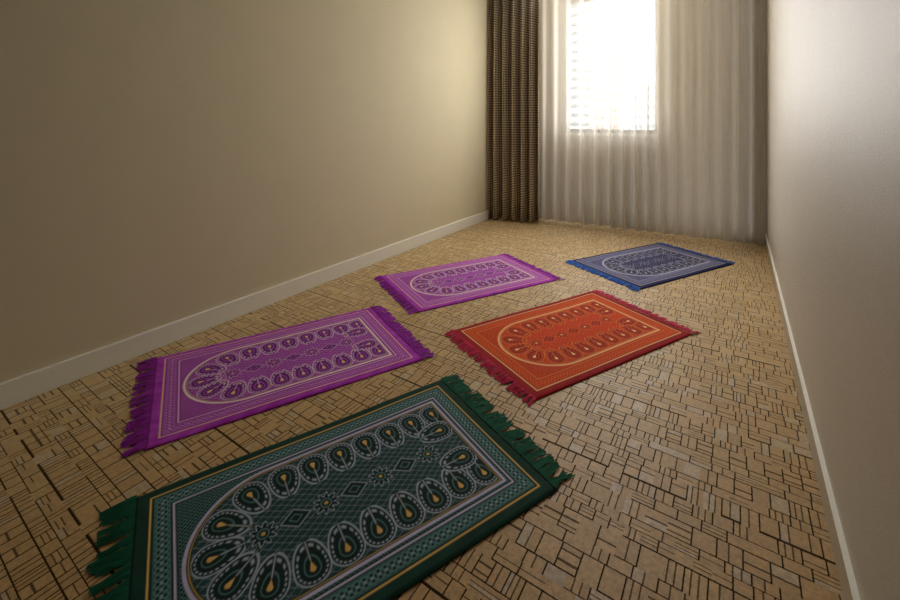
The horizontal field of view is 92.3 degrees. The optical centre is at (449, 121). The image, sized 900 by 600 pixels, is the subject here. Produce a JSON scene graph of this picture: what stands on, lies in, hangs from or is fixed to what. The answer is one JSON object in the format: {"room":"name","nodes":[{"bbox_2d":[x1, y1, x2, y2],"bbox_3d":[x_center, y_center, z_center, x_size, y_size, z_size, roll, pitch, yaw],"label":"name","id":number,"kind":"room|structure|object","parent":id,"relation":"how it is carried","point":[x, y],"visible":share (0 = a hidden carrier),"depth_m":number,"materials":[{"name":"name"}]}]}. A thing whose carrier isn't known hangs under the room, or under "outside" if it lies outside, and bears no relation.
{"room":"prayer room","nodes":[
{"label":"prayer room","id":0,"kind":"room"},
{"bbox_2d":[0,0,488,382],"bbox_3d":[-1.049,-0.207,2.970,0.120,2.720,6.820,0,0,34],"label":"wall","id":1,"kind":"structure","parent":0,"point":[163,162],"depth_m":2.42,"materials":[{"name":"paint"}]},
{"bbox_2d":[0,211,492,409],"bbox_3d":[-1.044,1.103,2.859,0.012,0.100,6.400,0,0,34],"label":"baseboard","id":2,"kind":"structure","parent":1,"relation":"attached to","point":[17,391],"depth_m":2.31,"materials":[{"name":"paint"}]},
{"bbox_2d":[0,210,488,385],"bbox_3d":[-1.044,1.051,2.858,0.013,0.004,6.400,0,0,34],"label":"cap","id":3,"kind":"object","parent":2,"relation":"on","point":[109,345],"depth_m":2.31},
{"bbox_2d":[0,216,843,599],"bbox_3d":[0.117,1.203,2.193,2.924,0.100,6.820,0,0,34],"label":"floor","id":4,"kind":"structure","parent":0,"point":[690,461],"depth_m":1.56,"materials":[{"name":"carpet"}]},
{"bbox_2d":[120,306,434,456],"bbox_3d":[-0.776,1.146,2.087,1.252,0.011,0.695,0,0,-32],"label":"rug","id":5,"kind":"object","parent":4,"relation":"on","point":[195,391],"visible":1,"depth_m":1.99,"materials":[{"name":"fabric"}]},
{"bbox_2d":[85,374,573,599],"bbox_3d":[-0.314,1.146,1.333,1.287,0.011,0.691,0,0,-33],"label":"rug","id":6,"kind":"object","parent":4,"relation":"on","point":[370,503],"visible":1,"depth_m":1.27,"materials":[{"name":"fabric"}]},
{"bbox_2d":[374,254,564,313],"bbox_3d":[0.135,1.146,3.157,1.229,0.011,0.709,0,0,-29],"label":"rug","id":7,"kind":"object","parent":4,"relation":"on","point":[430,288],"visible":1,"depth_m":3.11,"materials":[{"name":"fabric"}]},
{"bbox_2d":[445,290,701,405],"bbox_3d":[0.663,1.146,2.346,1.230,0.011,0.703,0,0,-30],"label":"rug","id":8,"kind":"object","parent":4,"relation":"on","point":[547,349],"visible":1,"depth_m":2.26,"materials":[{"name":"fabric"}]},
{"bbox_2d":[565,242,733,290],"bbox_3d":[1.634,1.146,3.517,1.230,0.011,0.700,0,0,-28],"label":"rug","id":9,"kind":"object","parent":4,"relation":"on","point":[642,267],"visible":1,"depth_m":3.46,"materials":[{"name":"fabric"}]},
{"bbox_2d":[487,0,538,222],"bbox_3d":[0.745,-0.176,5.009,0.597,2.642,0.238,0,0,34],"label":"curtain","id":10,"kind":"object","parent":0,"point":[513,25],"depth_m":4.99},
{"bbox_2d":[539,0,766,246],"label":"sheer curtain","id":11,"kind":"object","parent":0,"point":[549,3],"depth_m":4.45,"materials":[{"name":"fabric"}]},
{"bbox_2d":[559,132,658,136],"bbox_3d":[1.799,0.148,4.918,1.078,0.030,0.220,0,0,34],"label":"window sill","id":12,"kind":"structure","parent":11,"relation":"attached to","point":[565,133],"depth_m":4.82,"materials":[{"name":"paint"}]},
{"bbox_2d":[566,0,656,133],"bbox_3d":[1.852,-0.667,4.997,1.038,1.600,0.050,0,0,34],"label":"window","id":13,"kind":"structure","parent":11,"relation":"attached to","point":[571,1],"depth_m":5.17,"materials":[{"name":"white"}]},
{"bbox_2d":[540,208,761,243],"bbox_3d":[1.838,1.103,4.776,2.660,0.100,0.012,0,0,34],"label":"baseboard","id":14,"kind":"structure","parent":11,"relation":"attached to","point":[552,210],"depth_m":4.54,"materials":[{"name":"paint"}]},
{"bbox_2d":[767,0,899,599],"bbox_3d":[1.284,-0.207,1.415,0.120,2.720,6.820,0,0,34],"label":"wall","id":15,"kind":"structure","parent":0,"point":[833,66],"depth_m":1.06,"materials":[{"name":"paint"}]},
{"bbox_2d":[765,234,859,599],"bbox_3d":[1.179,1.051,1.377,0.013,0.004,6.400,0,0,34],"label":"baseboard","id":16,"kind":"structure","parent":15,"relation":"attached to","point":[851,578],"depth_m":1.31,"materials":[{"name":"white wood"}]},
{"label":"outside","id":17,"kind":"structure","parent":0,"visible":0},
{"bbox_2d":[591,0,651,128],"bbox_3d":[28.577,-33.847,65.373,100.000,110.000,0.500,0,0,34],"label":"sky","id":18,"kind":"structure","parent":17,"point":[599,2],"depth_m":66.11,"materials":[{"name":"white"}]},
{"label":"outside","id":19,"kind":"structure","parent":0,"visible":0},
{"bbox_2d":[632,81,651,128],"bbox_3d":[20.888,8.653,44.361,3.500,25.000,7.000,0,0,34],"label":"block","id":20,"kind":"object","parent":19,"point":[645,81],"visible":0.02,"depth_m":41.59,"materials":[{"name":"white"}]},
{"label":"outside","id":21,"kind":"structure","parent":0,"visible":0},
{"bbox_2d":[570,3,586,128],"bbox_3d":[7.498,-18.847,27.147,2.100,80.000,1.500,0,0,34],"label":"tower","id":22,"kind":"structure","parent":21,"point":[585,4],"depth_m":26.28,"materials":[{"name":"white"}]}
]}

